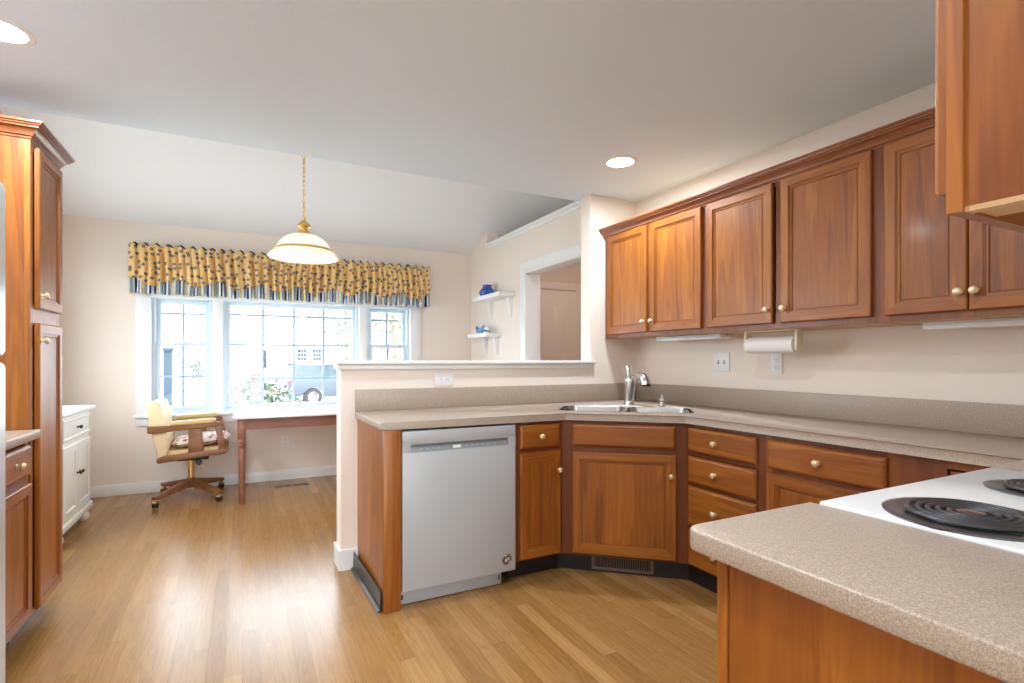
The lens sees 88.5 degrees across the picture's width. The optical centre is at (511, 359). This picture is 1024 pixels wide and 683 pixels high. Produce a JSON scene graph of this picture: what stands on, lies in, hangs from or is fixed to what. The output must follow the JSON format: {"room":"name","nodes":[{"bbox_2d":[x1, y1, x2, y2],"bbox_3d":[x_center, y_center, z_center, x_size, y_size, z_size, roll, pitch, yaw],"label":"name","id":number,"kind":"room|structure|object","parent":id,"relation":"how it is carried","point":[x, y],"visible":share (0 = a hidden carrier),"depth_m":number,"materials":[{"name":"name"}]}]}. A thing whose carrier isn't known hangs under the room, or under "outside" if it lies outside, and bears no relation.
{"room":"kitchen","nodes":[
{"label":"kitchen","id":0,"kind":"room"},
{"bbox_2d":[59,215,470,486],"bbox_3d":[-1.428,-0.035,5.848,6.000,2.500,0.210,0,0,-27],"label":"wall","id":1,"kind":"structure","parent":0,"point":[97,320],"depth_m":4.79,"materials":[{"name":"beige paint"}]},
{"bbox_2d":[152,297,211,413],"bbox_3d":[-3.134,-0.040,5.012,0.490,1.090,0.110,0,0,-27],"label":"window","id":2,"kind":"structure","parent":1,"relation":"attached to","point":[157,303],"depth_m":4.99,"materials":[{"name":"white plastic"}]},
{"bbox_2d":[91,465,336,497],"bbox_3d":[-2.205,1.165,5.380,3.870,0.100,0.014,0,0,-27],"label":"baseboard","id":3,"kind":"structure","parent":1,"relation":"attached to","point":[152,486],"depth_m":5.11,"materials":[{"name":"white paint"}]},
{"bbox_2d":[128,241,430,306],"bbox_3d":[-2.173,-0.823,5.307,2.770,0.467,0.169,0,0,-27],"label":"window valance","id":4,"kind":"object","parent":1,"relation":"attached to","point":[167,269],"visible":0.93,"depth_m":5.14,"materials":[{"name":"yellow fabric"}]},
{"bbox_2d":[281,436,288,447],"bbox_3d":[-2.303,0.830,5.332,0.074,0.118,0.009,0,0,-27],"label":"outlet","id":5,"kind":"object","parent":1,"relation":"attached to","point":[284,439],"visible":1,"depth_m":5.33,"materials":[{"name":"white plastic"}]},
{"bbox_2d":[223,301,357,410],"bbox_3d":[-2.265,-0.040,5.458,1.285,1.090,0.110,0,0,-27],"label":"window","id":6,"kind":"structure","parent":1,"relation":"attached to","point":[226,304],"depth_m":5.38,"materials":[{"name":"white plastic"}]},
{"bbox_2d":[367,307,408,360],"bbox_3d":[-1.404,-0.040,5.900,0.480,1.090,0.110,0,0,-27],"label":"window","id":7,"kind":"structure","parent":1,"relation":"attached to","point":[404,313],"depth_m":5.92,"materials":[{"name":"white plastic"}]},
{"bbox_2d":[5,475,716,682],"bbox_3d":[0.640,1.245,1.818,6.000,0.060,9.350,0,0,-27],"label":"floor","id":8,"kind":"structure","parent":0,"point":[194,587],"depth_m":2.50,"materials":[{"name":"brown wood"}]},
{"bbox_2d":[0,182,4,682],"bbox_3d":[-1.679,0.335,1.069,0.795,1.760,0.905,0,0,-27],"label":"refrigerator","id":9,"kind":"object","parent":8,"relation":"on","point":[2,188],"visible":1,"depth_m":1.60,"materials":[{"name":"white"}]},
{"bbox_2d":[5,442,31,646],"bbox_3d":[-2.161,0.777,1.794,0.668,0.876,0.765,0,0,-27],"label":"base cabinet","id":10,"kind":"object","parent":8,"relation":"on","point":[18,492],"visible":0.74,"depth_m":2.13,"materials":[{"name":"brown wood"}]},
{"bbox_2d":[5,429,39,450],"bbox_3d":[-2.165,0.320,1.791,0.657,0.038,0.765,0,0,-27],"label":"countertop","id":11,"kind":"structure","parent":10,"relation":"on","point":[15,438],"depth_m":2.12,"materials":[{"name":"beige laminate"}]},
{"bbox_2d":[0,114,74,644],"bbox_3d":[-2.424,0.097,2.319,0.670,2.236,0.505,0,0,-27],"label":"pantry cabinet","id":12,"kind":"object","parent":8,"relation":"on","point":[31,178],"visible":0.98,"depth_m":2.32,"materials":[{"name":"brown wood"}]},
{"bbox_2d":[62,405,95,544],"bbox_3d":[-3.226,0.781,3.624,0.430,0.868,0.805,0,0,-27],"label":"base cabinet","id":13,"kind":"object","parent":8,"relation":"on","point":[76,419],"visible":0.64,"depth_m":3.67,"materials":[{"name":"white paint"}]},
{"bbox_2d":[147,398,228,507],"bbox_3d":[-2.838,0.779,4.647,0.584,0.871,0.596,0,0,-27],"label":"office chair","id":14,"kind":"object","parent":8,"relation":"on","point":[162,427],"visible":0.99,"depth_m":4.45,"materials":[{"name":"brown wood"}]},
{"bbox_2d":[172,430,230,446],"bbox_3d":[-2.758,0.701,4.688,0.448,0.102,0.430,0,0,-28],"label":"seat cushion","id":15,"kind":"object","parent":14,"relation":"on","point":[208,437],"visible":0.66,"depth_m":4.55,"materials":[{"name":"fabric"}]},
{"bbox_2d":[233,405,336,503],"bbox_3d":[-1.860,0.843,5.025,1.420,0.745,0.800,0,0,-27],"label":"desk","id":16,"kind":"object","parent":8,"relation":"on","point":[295,416],"visible":0.56,"depth_m":4.58,"materials":[{"name":"white"}]},
{"bbox_2d":[274,483,308,487],"bbox_3d":[-2.130,1.212,5.081,0.310,0.006,0.065,0,0,-27],"label":"floor vent","id":17,"kind":"object","parent":8,"relation":"in","point":[298,483],"visible":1,"depth_m":5.07,"materials":[{"name":"brown metal"}]},
{"bbox_2d":[351,419,400,613],"bbox_3d":[-0.739,0.777,2.801,0.125,0.876,0.638,0,0,-27],"label":"cabinet end panel","id":18,"kind":"object","parent":8,"relation":"on","point":[379,452],"depth_m":2.57,"materials":[{"name":"brown wood"}]},
{"bbox_2d":[401,423,515,604],"bbox_3d":[-0.392,0.779,2.950,0.617,0.864,0.614,0,0,-27],"label":"dishwasher","id":19,"kind":"object","parent":8,"relation":"on","point":[458,482],"visible":0.91,"depth_m":2.67,"materials":[{"name":"silver metal"}]},
{"bbox_2d":[401,423,509,430],"bbox_3d":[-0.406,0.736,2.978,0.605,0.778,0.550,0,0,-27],"label":"control panel","id":20,"kind":"object","parent":19,"relation":"in","point":[506,423],"depth_m":2.71,"materials":[{"name":"black"}]},
{"bbox_2d":[506,420,562,577],"bbox_3d":[0.020,0.777,3.173,0.307,0.876,0.668,0,0,-27],"label":"base cabinet","id":21,"kind":"object","parent":8,"relation":"on","point":[538,446],"visible":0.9,"depth_m":2.91,"materials":[{"name":"brown wood"}]},
{"bbox_2d":[554,420,695,582],"bbox_3d":[0.721,0.777,3.311,1.067,0.876,1.062,0,0,-27],"label":"base cabinet","id":22,"kind":"object","parent":8,"relation":"on","point":[625,484],"visible":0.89,"depth_m":2.90,"materials":[{"name":"brown wood"}]},
{"bbox_2d":[592,556,653,574],"bbox_3d":[0.626,1.158,2.983,0.345,0.090,0.008,0,0,14],"label":"vent","id":23,"kind":"object","parent":22,"relation":"attached to","point":[625,565],"visible":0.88,"depth_m":2.98,"materials":[{"name":"brown metal"}]},
{"bbox_2d":[688,424,765,592],"bbox_3d":[1.279,0.777,2.733,0.602,0.876,0.475,0,0,-27],"label":"base cabinet","id":24,"kind":"object","parent":8,"relation":"on","point":[727,468],"visible":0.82,"depth_m":2.62,"materials":[{"name":"brown wood"}]},
{"bbox_2d":[766,435,899,510],"bbox_3d":[1.513,0.777,2.277,0.602,0.876,0.550,0,0,-27],"label":"base cabinet","id":25,"kind":"object","parent":8,"relation":"on","point":[797,471],"visible":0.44,"depth_m":2.17,"materials":[{"name":"brown wood"}]},
{"bbox_2d":[717,561,1005,682],"bbox_3d":[0.647,0.777,0.740,0.317,0.876,0.710,0,0,-27],"label":"base cabinet","id":26,"kind":"object","parent":8,"relation":"on","point":[767,632],"visible":0.5,"depth_m":0.80,"materials":[{"name":"brown wood"}]},
{"bbox_2d":[690,502,1023,682],"bbox_3d":[0.636,0.320,0.713,0.365,0.038,0.723,0,0,-27],"label":"countertop","id":27,"kind":"structure","parent":26,"relation":"on","point":[961,601],"depth_m":0.75,"materials":[{"name":"beige laminate"}]},
{"bbox_2d":[820,468,1023,554],"bbox_3d":[1.133,0.739,0.990,0.762,0.912,0.746,0,0,-27],"label":"range","id":28,"kind":"object","parent":8,"relation":"on","point":[985,507],"visible":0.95,"depth_m":1.05,"materials":[{"name":"white metal"}]},
{"bbox_2d":[881,497,1023,541],"bbox_3d":[0.861,0.294,0.987,0.274,0.005,0.274,0,0,-27],"label":"burner","id":29,"kind":"object","parent":28,"relation":"on","point":[954,517],"depth_m":0.96,"materials":[{"name":"grey metal"}]},
{"bbox_2d":[983,479,1023,496],"bbox_3d":[1.206,0.294,1.179,0.224,0.005,0.224,0,0,-27],"label":"burner","id":30,"kind":"object","parent":28,"relation":"on","point":[1008,487],"depth_m":1.20,"materials":[{"name":"grey metal"}]},
{"bbox_2d":[900,454,990,484],"bbox_3d":[1.744,0.777,1.882,0.552,0.876,0.365,0,0,-27],"label":"base cabinet","id":31,"kind":"object","parent":8,"relation":"on","point":[913,469],"visible":0.09,"depth_m":1.84,"materials":[{"name":"brown wood"}]},
{"bbox_3d":[1.849,0.777,1.362,0.841,0.876,0.710,0,0,-27],"label":"base cabinet","id":32,"kind":"object","parent":8,"relation":"on","visible":0},
{"bbox_2d":[355,383,1023,471],"bbox_3d":[0.741,0.257,2.140,2.103,0.164,3.166,0,0,-27],"label":"countertop","id":33,"kind":"structure","parent":32,"relation":"on","point":[991,435],"depth_m":2.70,"materials":[{"name":"beige laminate"}]},
{"bbox_2d":[558,406,694,412],"bbox_3d":[0.691,0.390,3.221,0.798,0.175,0.378,0,0,14],"label":"sink","id":34,"kind":"object","parent":33,"relation":"in","point":[565,408],"visible":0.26,"depth_m":3.36,"materials":[{"name":"silver metal"}]},
{"bbox_2d":[624,365,650,404],"bbox_3d":[0.818,0.169,3.440,0.069,0.265,0.226,0,0,-29],"label":"faucet","id":35,"kind":"object","parent":33,"relation":"on","point":[630,382],"visible":1,"depth_m":3.47,"materials":[{"name":"silver metal"}]},
{"bbox_2d":[658,394,665,406],"bbox_3d":[0.957,0.261,3.367,0.051,0.080,0.055,0,0,14],"label":"soap dispenser","id":36,"kind":"object","parent":33,"relation":"on","point":[661,399],"visible":1,"depth_m":3.36,"materials":[{"name":"silver metal"}]},
{"bbox_2d":[337,368,589,549],"bbox_3d":[-0.242,0.624,3.501,1.754,1.182,0.150,0,0,-27],"label":"wall","id":37,"kind":"structure","parent":0,"point":[348,381],"depth_m":3.13,"materials":[{"name":"beige paint"}]},
{"bbox_2d":[334,542,357,570],"bbox_3d":[-0.248,1.157,3.498,1.768,0.115,0.178,0,0,-27],"label":"baseboard","id":38,"kind":"structure","parent":37,"relation":"attached to","point":[343,559],"depth_m":3.04,"materials":[{"name":"white paint"}]},
{"bbox_2d":[435,373,452,385],"bbox_3d":[-0.427,0.125,3.316,0.122,0.078,0.009,0,0,-27],"label":"outlet","id":39,"kind":"object","parent":37,"relation":"attached to","point":[441,379],"visible":1,"depth_m":3.31,"materials":[{"name":"white plastic"}]},
{"bbox_2d":[330,360,595,369],"bbox_3d":[-0.247,0.031,3.498,1.808,0.052,0.240,0,0,-27],"label":"trim","id":40,"kind":"structure","parent":37,"relation":"on","point":[338,365],"depth_m":3.34,"materials":[{"name":"white paint"}]},
{"bbox_2d":[355,383,635,411],"bbox_3d":[0.023,0.238,3.539,2.103,0.126,0.020,0,0,-27],"label":"backsplash","id":41,"kind":"structure","parent":37,"relation":"attached to","point":[408,398],"depth_m":3.41,"materials":[{"name":"beige laminate"}]},
{"bbox_2d":[0,0,934,254],"bbox_3d":[0.640,-1.800,1.818,6.000,1.249,9.350,0,0,-27],"label":"ceiling","id":42,"kind":"structure","parent":0,"point":[527,96],"depth_m":2.42,"materials":[{"name":"white paint"}]},
{"bbox_2d":[0,17,36,46],"bbox_3d":[-1.883,-1.207,1.927,0.208,0.006,0.208,0,0,-27],"label":"recessed light","id":43,"kind":"object","parent":42,"relation":"in","point":[11,32],"visible":1,"depth_m":1.96,"materials":[{"name":"white paint"}]},
{"bbox_2d":[268,156,338,263],"bbox_3d":[-1.357,-1.360,3.429,0.432,1.452,0.432,0,0,-27],"label":"pendant lamp","id":44,"kind":"object","parent":42,"relation":"hanging from","point":[304,247],"visible":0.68,"depth_m":3.39,"materials":[{"name":"white glass"}]},
{"bbox_2d":[603,156,637,168],"bbox_3d":[0.664,-1.207,3.218,0.208,0.006,0.208,0,0,-27],"label":"recessed light","id":45,"kind":"object","parent":42,"relation":"in","point":[620,162],"visible":1,"depth_m":3.21,"materials":[{"name":"white paint"}]},
{"bbox_2d":[471,208,580,360],"bbox_3d":[0.149,-0.145,5.174,0.130,2.720,2.530,0,0,-27],"label":"wall","id":46,"kind":"structure","parent":0,"point":[498,266],"depth_m":5.41,"materials":[{"name":"beige paint"}]},
{"bbox_2d":[468,332,500,354],"bbox_3d":[-0.309,-0.168,5.733,0.174,0.235,0.502,0,0,-27],"label":"wall shelf","id":47,"kind":"object","parent":46,"relation":"attached to","point":[484,336],"visible":1,"depth_m":5.60,"materials":[{"name":"white paint"}]},
{"bbox_2d":[476,325,484,332],"bbox_3d":[-0.349,-0.333,5.795,0.084,0.095,0.210,0,0,-27],"label":"dish","id":48,"kind":"object","parent":47,"relation":"on","point":[478,330],"visible":0.71,"depth_m":5.74,"materials":[{"name":"blue ceramic"}]},
{"bbox_2d":[483,327,489,332],"bbox_3d":[-0.276,-0.318,5.651,0.072,0.066,0.072,0,0,18],"label":"pitcher","id":49,"kind":"object","parent":47,"relation":"on","point":[486,329],"visible":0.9,"depth_m":5.63,"materials":[{"name":"white ceramic"}]},
{"bbox_2d":[472,291,514,318],"bbox_3d":[-0.205,-0.562,5.527,0.178,0.235,0.682,0,0,-27],"label":"wall shelf","id":50,"kind":"object","parent":46,"relation":"attached to","point":[488,298],"visible":1,"depth_m":5.36,"materials":[{"name":"white paint"}]},
{"bbox_2d":[479,284,494,295],"bbox_3d":[-0.261,-0.742,5.632,0.169,0.123,0.173,0,0,-27],"label":"vase","id":51,"kind":"object","parent":50,"relation":"on","point":[487,288],"visible":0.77,"depth_m":5.57,"materials":[{"name":"blue ceramic"}]},
{"bbox_2d":[485,201,580,249],"bbox_3d":[0.252,-1.255,4.974,0.190,0.060,2.070,0,0,-27],"label":"trim","id":52,"kind":"structure","parent":46,"relation":"attached to","point":[575,205],"depth_m":4.83,"materials":[{"name":"white paint"}]},
{"bbox_2d":[520,243,580,359],"bbox_3d":[0.423,0.140,4.635,0.174,2.150,1.200,0,0,-27],"label":"trim","id":53,"kind":"structure","parent":46,"relation":"attached to","point":[530,271],"depth_m":5.05,"materials":[{"name":"white paint"}]},
{"bbox_2d":[497,233,580,291],"bbox_3d":[0.629,-0.160,6.396,1.840,2.750,0.114,0,0,-27],"label":"wall","id":54,"kind":"structure","parent":0,"point":[571,274],"depth_m":6.33,"materials":[{"name":"beige paint"}]},
{"bbox_2d":[540,281,580,359],"bbox_3d":[0.428,0.145,6.163,1.000,2.140,0.117,0,0,-27],"label":"door","id":55,"kind":"structure","parent":54,"relation":"in","point":[560,311],"depth_m":6.25,"materials":[{"name":"beige paint"}]},
{"bbox_2d":[581,194,635,383],"bbox_3d":[0.736,0.003,3.986,0.430,2.425,0.120,0,0,-27],"label":"wall pier","id":56,"kind":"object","parent":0,"point":[611,356],"visible":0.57,"depth_m":3.89,"materials":[{"name":"beige paint"}]},
{"bbox_2d":[636,83,1023,404],"bbox_3d":[1.755,0.003,2.626,0.140,2.425,3.470,0,0,-27],"label":"wall","id":57,"kind":"structure","parent":0,"point":[986,364],"depth_m":2.59,"materials":[{"name":"beige paint"}]},
{"bbox_2d":[606,206,731,338],"bbox_3d":[1.018,-0.537,3.515,0.352,0.763,0.944,0,0,-27],"label":"upper cabinet","id":58,"kind":"object","parent":57,"relation":"attached to","point":[656,271],"visible":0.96,"depth_m":3.37,"materials":[{"name":"brown wood"}]},
{"bbox_2d":[656,334,729,341],"bbox_3d":[1.146,-0.140,3.369,0.094,0.031,0.542,0,0,-27],"label":"light","id":59,"kind":"object","parent":58,"relation":"attached to","point":[704,336],"visible":0.99,"depth_m":3.29,"materials":[{"name":"white plastic"}]},
{"bbox_2d":[599,107,934,238],"bbox_3d":[1.233,-0.924,2.761,0.052,0.066,2.507,0,0,-27],"label":"crown molding","id":60,"kind":"structure","parent":58,"relation":"attached to","point":[923,121],"depth_m":2.53,"materials":[{"name":"brown wood"}]},
{"bbox_2d":[714,353,729,370],"bbox_3d":[1.316,0.014,3.309,0.017,0.116,0.122,0,0,-27],"label":"light switch","id":61,"kind":"object","parent":57,"relation":"attached to","point":[721,360],"visible":1,"depth_m":3.31,"materials":[{"name":"white plastic"}]},
{"bbox_2d":[771,353,782,373],"bbox_3d":[1.494,0.021,2.970,0.009,0.118,0.074,0,0,-27],"label":"outlet","id":62,"kind":"object","parent":57,"relation":"attached to","point":[776,358],"visible":1,"depth_m":2.96,"materials":[{"name":"white plastic"}]},
{"bbox_2d":[706,148,912,333],"bbox_3d":[1.447,-0.537,2.680,0.352,0.763,0.933,0,0,-27],"label":"upper cabinet","id":63,"kind":"object","parent":57,"relation":"attached to","point":[802,250],"visible":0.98,"depth_m":2.52,"materials":[{"name":"brown wood"}]},
{"bbox_2d":[743,329,803,351],"bbox_3d":[1.379,-0.098,2.787,0.059,0.116,0.314,0,0,-27],"label":"paper towel holder","id":64,"kind":"object","parent":63,"relation":"attached to","point":[798,336],"visible":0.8,"depth_m":2.65,"materials":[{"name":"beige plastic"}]},
{"bbox_2d":[744,336,798,353],"bbox_3d":[1.379,-0.078,2.787,0.088,0.088,0.276,0,0,-27],"label":"paper towel roll","id":65,"kind":"object","parent":64,"relation":"on","point":[781,344],"visible":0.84,"depth_m":2.76,"materials":[{"name":"white paper"}]},
{"bbox_2d":[636,383,1023,437],"bbox_3d":[1.672,0.238,2.607,0.020,0.126,3.144,0,0,-27],"label":"backsplash","id":66,"kind":"structure","parent":57,"relation":"attached to","point":[1007,420],"depth_m":2.54,"materials":[{"name":"beige laminate"}]},
{"bbox_2d":[881,128,1023,324],"bbox_3d":[1.804,-0.537,1.984,0.352,0.763,0.630,0,0,-27],"label":"upper cabinet","id":67,"kind":"object","parent":57,"relation":"attached to","point":[936,266],"visible":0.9,"depth_m":2.03,"materials":[{"name":"brown wood"}]},
{"bbox_2d":[923,317,1023,329],"bbox_3d":[1.860,-0.140,1.979,0.094,0.031,0.507,0,0,-27],"label":"light","id":68,"kind":"object","parent":67,"relation":"attached to","point":[1014,321],"visible":1,"depth_m":2.02,"materials":[{"name":"white plastic"}]},
{"bbox_3d":[1.576,0.003,0.708,2.210,2.425,0.140,0,0,-27],"label":"wall","id":69,"kind":"structure","parent":0,"visible":0},
{"bbox_2d":[935,0,1023,232],"bbox_3d":[0.703,-0.537,0.543,0.403,0.764,0.356,0,0,-27],"label":"upper cabinet","id":70,"kind":"object","parent":69,"relation":"attached to","point":[979,44],"visible":1,"depth_m":0.54,"materials":[{"name":"brown wood"}]},
{"label":"outside","id":71,"kind":"structure","parent":0,"visible":0},
{"bbox_2d":[173,395,336,405],"bbox_3d":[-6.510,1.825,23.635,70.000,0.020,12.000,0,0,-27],"label":"driveway","id":72,"kind":"structure","parent":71,"point":[177,401],"depth_m":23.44,"materials":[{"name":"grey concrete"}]},
{"bbox_2d":[274,361,336,401],"bbox_3d":[-7.346,0.933,21.968,4.515,1.754,1.880,0,0,-38],"label":"car","id":73,"kind":"object","parent":72,"relation":"on","point":[312,388],"visible":0.47,"depth_m":20.56,"materials":[{"name":"blue paint"}]},
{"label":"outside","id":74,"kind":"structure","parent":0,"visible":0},
{"bbox_2d":[161,383,274,397],"bbox_3d":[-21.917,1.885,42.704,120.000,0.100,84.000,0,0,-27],"label":"ground","id":75,"kind":"structure","parent":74,"point":[190,390],"depth_m":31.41,"materials":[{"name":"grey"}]},
{"bbox_2d":[162,348,173,405],"bbox_3d":[-3.855,0.850,5.890,0.110,1.970,0.110,0,0,-27],"label":"post","id":76,"kind":"object","parent":75,"relation":"on","point":[167,352],"visible":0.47,"depth_m":5.86,"materials":[{"name":"blue paint"}]},
{"bbox_2d":[185,353,203,388],"bbox_3d":[-19.486,0.688,32.716,1.513,2.315,1.595,0,0,-27],"label":"tree","id":77,"kind":"object","parent":75,"relation":"on","point":[198,369],"visible":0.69,"depth_m":32.51,"materials":[{"name":"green plant"}]},
{"bbox_2d":[230,374,304,404],"bbox_3d":[-3.701,1.020,7.726,1.364,1.641,1.228,0,0,-27],"label":"flowering bush","id":78,"kind":"object","parent":75,"relation":"on","point":[247,398],"visible":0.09,"depth_m":7.62,"materials":[{"name":"green plant"}]},
{"bbox_2d":[161,304,401,384],"bbox_3d":[-20.595,-2.365,44.507,27.000,8.400,9.200,0,0,-27],"label":"house","id":79,"kind":"structure","parent":75,"relation":"on","point":[245,361],"depth_m":40.44,"materials":[{"name":"white"}]},
{"bbox_2d":[246,350,248,367],"bbox_3d":[-20.196,-0.065,40.182,0.220,1.400,0.060,0,0,-27],"label":"shutter","id":80,"kind":"object","parent":79,"relation":"hanging from","point":[247,351],"depth_m":40.14,"materials":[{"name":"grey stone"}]},
{"bbox_2d":[264,350,265,367],"bbox_3d":[-19.155,-0.065,40.716,0.220,1.400,0.060,0,0,-27],"label":"shutter","id":81,"kind":"object","parent":79,"relation":"hanging from","point":[264,350],"depth_m":40.70,"materials":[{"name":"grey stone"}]},
{"bbox_2d":[307,309,380,360],"bbox_3d":[-10.081,-2.068,31.913,4.497,7.812,4.490,0,0,-27],"label":"tree","id":82,"kind":"object","parent":75,"relation":"on","point":[337,331],"visible":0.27,"depth_m":31.44,"materials":[{"name":"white plant"}]},
{"bbox_2d":[340,311,401,360],"bbox_3d":[-4.748,-1.601,21.135,4.316,6.878,4.268,0,0,-27],"label":"tree","id":83,"kind":"object","parent":75,"relation":"on","point":[393,338],"visible":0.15,"depth_m":20.77,"materials":[{"name":"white plant"}]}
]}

